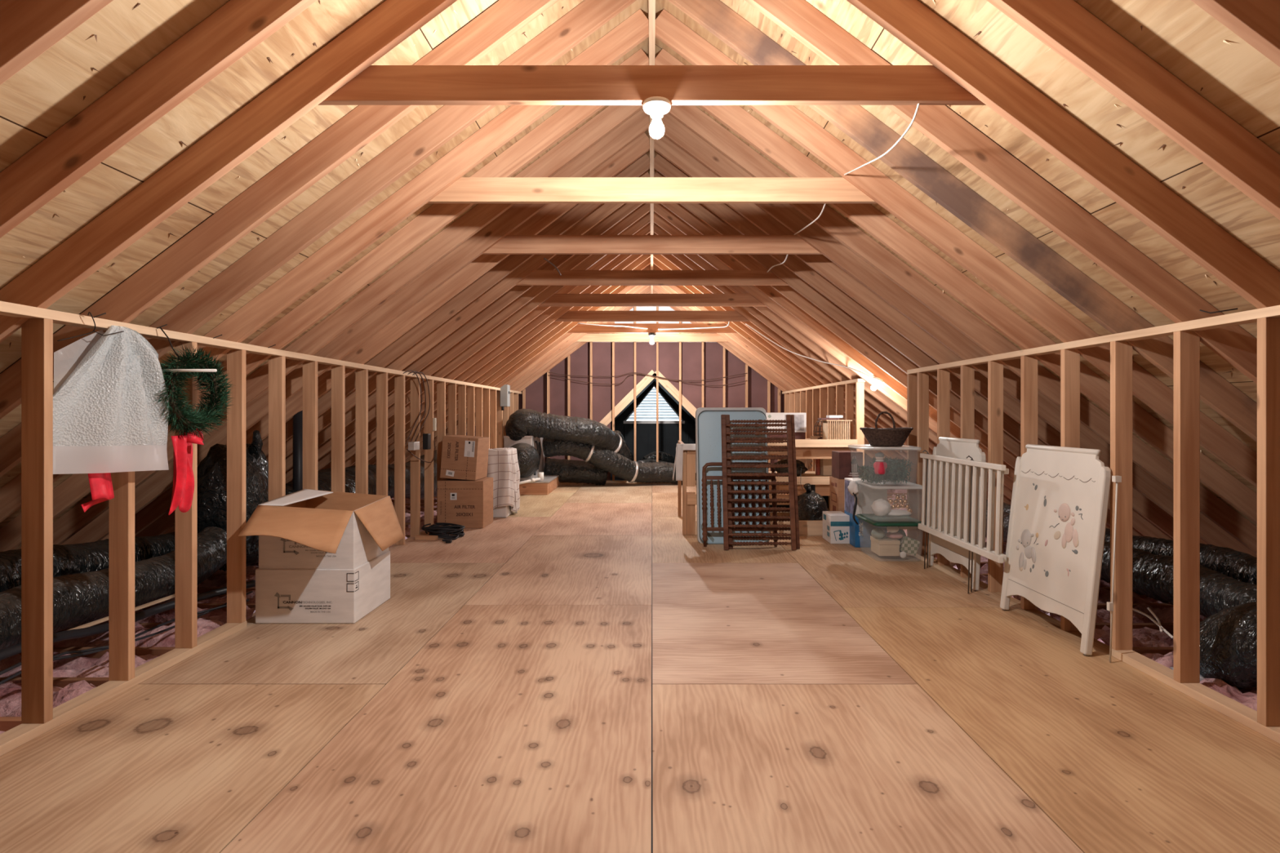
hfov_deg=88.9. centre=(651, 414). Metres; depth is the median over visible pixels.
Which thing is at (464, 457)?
carton
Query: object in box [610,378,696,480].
wall
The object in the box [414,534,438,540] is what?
wood offcut
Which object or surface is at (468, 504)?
carton
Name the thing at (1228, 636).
flexible duct
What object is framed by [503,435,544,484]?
handler
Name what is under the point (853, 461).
picture
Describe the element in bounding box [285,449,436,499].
flexible duct
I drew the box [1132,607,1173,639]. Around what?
cable
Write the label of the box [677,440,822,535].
cabinet
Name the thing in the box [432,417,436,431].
switch plate
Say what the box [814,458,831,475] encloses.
box
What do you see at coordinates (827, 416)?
book
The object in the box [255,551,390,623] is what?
carton
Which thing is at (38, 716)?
wall
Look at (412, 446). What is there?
junction box
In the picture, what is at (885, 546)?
box
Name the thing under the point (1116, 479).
rod
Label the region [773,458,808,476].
bag
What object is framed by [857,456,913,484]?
pine garland
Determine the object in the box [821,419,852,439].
crate
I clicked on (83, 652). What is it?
cable
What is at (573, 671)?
floor
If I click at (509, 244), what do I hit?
tie
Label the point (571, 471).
flexible duct
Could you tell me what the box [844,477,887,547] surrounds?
plastic bag
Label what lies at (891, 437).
wicker basket
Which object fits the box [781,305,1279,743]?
wall
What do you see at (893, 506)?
bauble
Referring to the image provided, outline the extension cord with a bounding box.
[421,522,465,542]
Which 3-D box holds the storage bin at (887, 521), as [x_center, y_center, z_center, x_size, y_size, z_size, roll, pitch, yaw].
[2.080,1.070,5.705,0.443,0.326,0.546,0,0,0]
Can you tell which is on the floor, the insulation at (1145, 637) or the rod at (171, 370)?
the insulation at (1145, 637)
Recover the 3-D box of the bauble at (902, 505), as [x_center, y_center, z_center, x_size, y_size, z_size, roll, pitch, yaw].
[2.155,0.783,5.600,0.042,0.048,0.041,0,0,0]
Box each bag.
[53,311,168,474]
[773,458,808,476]
[797,483,827,520]
[898,535,919,555]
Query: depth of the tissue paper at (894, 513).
5.56 m
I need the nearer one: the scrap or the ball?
the scrap
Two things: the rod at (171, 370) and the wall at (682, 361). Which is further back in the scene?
the wall at (682, 361)
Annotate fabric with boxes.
[896,528,906,551]
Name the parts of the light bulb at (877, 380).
bulb glass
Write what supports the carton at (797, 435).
on the storage shelf
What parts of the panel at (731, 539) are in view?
rail, rail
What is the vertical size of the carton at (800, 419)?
0.245 m
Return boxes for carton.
[237,488,404,568]
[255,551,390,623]
[436,477,493,528]
[440,435,489,480]
[766,413,806,432]
[767,432,804,439]
[822,511,849,543]
[829,476,844,512]
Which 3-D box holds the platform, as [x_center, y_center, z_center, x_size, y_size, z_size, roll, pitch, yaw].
[-1.958,1.133,10.645,0.745,0.203,1.310,0,0,0]
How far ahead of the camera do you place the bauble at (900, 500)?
5.59 m
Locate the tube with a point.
(817, 460)
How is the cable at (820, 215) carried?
hanging from the tie at (464, 189)
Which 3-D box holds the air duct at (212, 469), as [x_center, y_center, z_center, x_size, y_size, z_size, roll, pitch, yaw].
[-3.020,0.635,4.748,0.542,1.047,0.707,0,0,0]
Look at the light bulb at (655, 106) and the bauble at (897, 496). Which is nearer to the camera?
the light bulb at (655, 106)
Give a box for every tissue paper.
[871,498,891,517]
[887,509,911,516]
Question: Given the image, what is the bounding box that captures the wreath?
[151,327,234,515]
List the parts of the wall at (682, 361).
plate, gable panel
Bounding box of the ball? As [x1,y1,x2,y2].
[886,526,898,533]
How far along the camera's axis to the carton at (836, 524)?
6.22 m
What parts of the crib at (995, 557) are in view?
guide rod, rail, rail, guide rod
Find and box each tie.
[317,65,986,105]
[426,177,876,203]
[481,235,822,254]
[515,270,788,285]
[538,293,764,306]
[554,311,749,321]
[566,323,737,333]
[576,333,728,342]
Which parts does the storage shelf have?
panel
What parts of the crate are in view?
frame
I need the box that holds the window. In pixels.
[623,385,684,423]
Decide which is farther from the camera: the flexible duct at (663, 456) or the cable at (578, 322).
the flexible duct at (663, 456)
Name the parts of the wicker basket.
handle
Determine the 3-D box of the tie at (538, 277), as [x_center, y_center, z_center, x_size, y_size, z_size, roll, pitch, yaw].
[0.000,-1.292,6.157,2.753,0.139,0.038,0,0,0]
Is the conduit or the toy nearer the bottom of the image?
the conduit
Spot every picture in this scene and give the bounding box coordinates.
[784,414,804,431]
[844,480,854,514]
[848,456,859,476]
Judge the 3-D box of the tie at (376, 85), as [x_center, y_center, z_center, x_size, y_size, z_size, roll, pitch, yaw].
[0.000,-1.292,2.557,2.753,0.139,0.038,0,0,0]
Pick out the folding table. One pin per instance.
(708, 420)
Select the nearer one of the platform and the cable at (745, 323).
the cable at (745, 323)
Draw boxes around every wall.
[0,301,522,756]
[466,306,899,483]
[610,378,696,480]
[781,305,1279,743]
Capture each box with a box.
[408,441,419,450]
[493,505,513,517]
[500,384,510,410]
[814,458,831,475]
[831,450,862,479]
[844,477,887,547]
[870,536,900,555]
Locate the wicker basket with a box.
[859,411,913,446]
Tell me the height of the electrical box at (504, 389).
0.400 m
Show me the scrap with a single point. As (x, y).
(1202, 677)
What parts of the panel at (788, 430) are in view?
rail, rail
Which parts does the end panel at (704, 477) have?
turned post, rail, cross rail, cross rail, turned post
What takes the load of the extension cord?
on the floor
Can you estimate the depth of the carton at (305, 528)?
3.85 m
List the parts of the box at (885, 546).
box lid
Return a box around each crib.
[918,449,1005,593]
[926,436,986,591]
[1000,444,1111,656]
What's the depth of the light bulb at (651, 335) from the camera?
9.73 m
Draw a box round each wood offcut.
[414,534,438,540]
[810,435,819,439]
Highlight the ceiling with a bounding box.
[0,0,1279,557]
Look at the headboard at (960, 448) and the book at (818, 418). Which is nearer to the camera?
the headboard at (960, 448)
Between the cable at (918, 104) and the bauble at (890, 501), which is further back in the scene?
the bauble at (890, 501)
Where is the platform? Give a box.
[519,475,559,494]
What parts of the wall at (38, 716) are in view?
plate, plate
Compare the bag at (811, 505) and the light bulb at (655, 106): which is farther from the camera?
the bag at (811, 505)
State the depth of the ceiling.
3.29 m
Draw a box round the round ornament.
[899,551,906,558]
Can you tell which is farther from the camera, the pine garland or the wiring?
the wiring
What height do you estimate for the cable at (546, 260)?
0.066 m
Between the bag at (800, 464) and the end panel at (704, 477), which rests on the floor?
the end panel at (704, 477)
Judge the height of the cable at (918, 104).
0.225 m
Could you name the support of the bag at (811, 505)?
on the floor
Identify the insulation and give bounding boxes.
[0,497,436,734]
[887,488,1257,711]
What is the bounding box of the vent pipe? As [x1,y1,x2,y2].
[293,410,302,491]
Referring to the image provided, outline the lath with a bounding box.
[68,594,174,630]
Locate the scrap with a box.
[1169,666,1204,680]
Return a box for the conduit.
[0,580,255,660]
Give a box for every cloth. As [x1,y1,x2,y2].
[672,444,696,480]
[871,528,884,538]
[885,532,902,538]
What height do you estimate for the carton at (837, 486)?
0.583 m
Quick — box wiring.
[402,369,435,462]
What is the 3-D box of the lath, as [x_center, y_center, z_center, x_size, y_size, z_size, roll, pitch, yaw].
[-2.844,1.069,3.510,0.030,0.049,0.881,0,0,-2]
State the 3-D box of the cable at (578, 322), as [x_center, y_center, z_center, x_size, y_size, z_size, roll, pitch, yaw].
[-0.589,-1.246,9.167,0.200,0.124,1.522,0,0,36]
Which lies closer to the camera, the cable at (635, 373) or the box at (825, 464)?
the box at (825, 464)
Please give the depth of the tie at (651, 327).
9.74 m
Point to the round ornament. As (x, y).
(903, 554)
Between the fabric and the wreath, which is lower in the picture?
the fabric
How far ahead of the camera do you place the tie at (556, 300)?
7.34 m
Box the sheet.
[486,447,519,512]
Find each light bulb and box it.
[642,96,671,138]
[648,332,656,344]
[871,376,883,391]
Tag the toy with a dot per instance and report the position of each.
(880, 467)
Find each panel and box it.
[701,462,777,546]
[720,414,796,550]
[725,414,799,548]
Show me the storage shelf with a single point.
(806, 448)
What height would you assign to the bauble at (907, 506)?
0.048 m
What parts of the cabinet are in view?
post, post, post, post, rail, rail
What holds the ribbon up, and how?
hanging from the bag at (106, 419)
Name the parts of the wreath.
wreath frame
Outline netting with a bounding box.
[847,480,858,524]
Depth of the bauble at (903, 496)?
5.59 m
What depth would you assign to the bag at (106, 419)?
2.79 m
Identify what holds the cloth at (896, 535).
on the box at (885, 546)
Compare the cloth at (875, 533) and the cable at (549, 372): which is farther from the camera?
the cable at (549, 372)
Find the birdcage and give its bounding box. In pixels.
[813,419,826,439]
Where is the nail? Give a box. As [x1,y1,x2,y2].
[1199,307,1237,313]
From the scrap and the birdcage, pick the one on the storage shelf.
the birdcage
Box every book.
[817,417,839,419]
[826,415,843,417]
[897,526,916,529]
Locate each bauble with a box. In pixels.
[888,497,893,503]
[890,503,896,509]
[893,498,898,504]
[894,493,900,499]
[897,497,903,503]
[900,502,905,508]
[901,493,906,499]
[905,503,910,509]
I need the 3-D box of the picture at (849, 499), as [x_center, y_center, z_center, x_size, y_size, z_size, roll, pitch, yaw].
[1.884,0.786,6.220,0.001,0.300,0.300,0,0,0]
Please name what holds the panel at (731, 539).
on the floor
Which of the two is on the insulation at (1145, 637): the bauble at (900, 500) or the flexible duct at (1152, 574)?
the flexible duct at (1152, 574)
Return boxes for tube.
[815,458,820,475]
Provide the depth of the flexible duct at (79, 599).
3.40 m
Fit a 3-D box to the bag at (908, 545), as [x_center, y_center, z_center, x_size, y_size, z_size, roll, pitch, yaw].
[2.207,1.125,5.600,0.169,0.163,0.080,0,0,0]
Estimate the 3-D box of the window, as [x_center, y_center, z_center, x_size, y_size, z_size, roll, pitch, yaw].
[0.045,-0.225,14.101,1.320,0.842,0.101,0,0,0]
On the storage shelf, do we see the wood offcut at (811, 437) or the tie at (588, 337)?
the wood offcut at (811, 437)
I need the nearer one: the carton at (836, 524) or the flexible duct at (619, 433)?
the carton at (836, 524)
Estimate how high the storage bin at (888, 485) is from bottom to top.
0.301 m
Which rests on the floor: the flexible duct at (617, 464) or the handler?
the flexible duct at (617, 464)
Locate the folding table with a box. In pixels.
[695,407,770,544]
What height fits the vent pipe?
1.460 m
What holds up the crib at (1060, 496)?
on the floor
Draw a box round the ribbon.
[80,472,114,512]
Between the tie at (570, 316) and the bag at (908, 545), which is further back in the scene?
the tie at (570, 316)
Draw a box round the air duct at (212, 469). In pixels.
[197,430,268,571]
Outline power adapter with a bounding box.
[422,433,431,449]
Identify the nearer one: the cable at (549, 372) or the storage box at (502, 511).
the storage box at (502, 511)
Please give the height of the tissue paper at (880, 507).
0.166 m
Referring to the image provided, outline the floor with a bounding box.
[0,483,1279,852]
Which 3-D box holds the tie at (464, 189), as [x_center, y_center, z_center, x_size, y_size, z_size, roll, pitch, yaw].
[0.000,-1.292,3.757,2.753,0.139,0.038,0,0,0]
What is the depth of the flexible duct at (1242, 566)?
3.83 m
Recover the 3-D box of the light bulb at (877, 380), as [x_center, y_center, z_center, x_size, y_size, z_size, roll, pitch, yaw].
[2.392,-0.327,6.922,0.117,0.151,0.110,0,0,39]
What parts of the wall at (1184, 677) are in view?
plate, plate, plate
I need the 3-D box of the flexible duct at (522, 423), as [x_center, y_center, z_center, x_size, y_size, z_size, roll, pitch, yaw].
[-1.290,0.423,10.808,2.303,1.029,0.770,0,0,-32]
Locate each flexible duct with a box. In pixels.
[0,526,226,650]
[0,531,174,592]
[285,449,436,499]
[505,408,631,460]
[542,438,682,484]
[543,457,608,485]
[613,430,672,463]
[640,451,675,463]
[985,506,1257,617]
[986,499,1257,584]
[1200,601,1257,689]
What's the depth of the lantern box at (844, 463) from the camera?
6.56 m
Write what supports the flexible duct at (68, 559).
on the insulation at (74, 667)
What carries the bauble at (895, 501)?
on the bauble
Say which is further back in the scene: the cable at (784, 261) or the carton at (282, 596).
the cable at (784, 261)
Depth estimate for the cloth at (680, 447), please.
6.61 m
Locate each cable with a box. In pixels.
[0,591,253,684]
[543,257,561,275]
[549,372,746,381]
[549,373,746,386]
[577,322,647,328]
[657,321,729,329]
[745,323,871,377]
[766,254,787,272]
[794,203,826,235]
[844,103,919,175]
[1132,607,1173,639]
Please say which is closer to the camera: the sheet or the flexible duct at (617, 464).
the sheet
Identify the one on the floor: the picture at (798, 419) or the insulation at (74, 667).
the insulation at (74, 667)
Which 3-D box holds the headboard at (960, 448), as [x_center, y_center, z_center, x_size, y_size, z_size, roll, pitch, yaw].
[2.291,0.707,4.944,0.091,1.057,0.785,0,0,0]
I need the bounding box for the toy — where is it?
[873,452,887,474]
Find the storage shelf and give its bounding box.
[767,438,857,509]
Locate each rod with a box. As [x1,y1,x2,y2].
[161,368,217,372]
[1106,475,1121,662]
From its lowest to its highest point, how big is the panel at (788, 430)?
1.234 m
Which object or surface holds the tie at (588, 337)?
attached to the ceiling

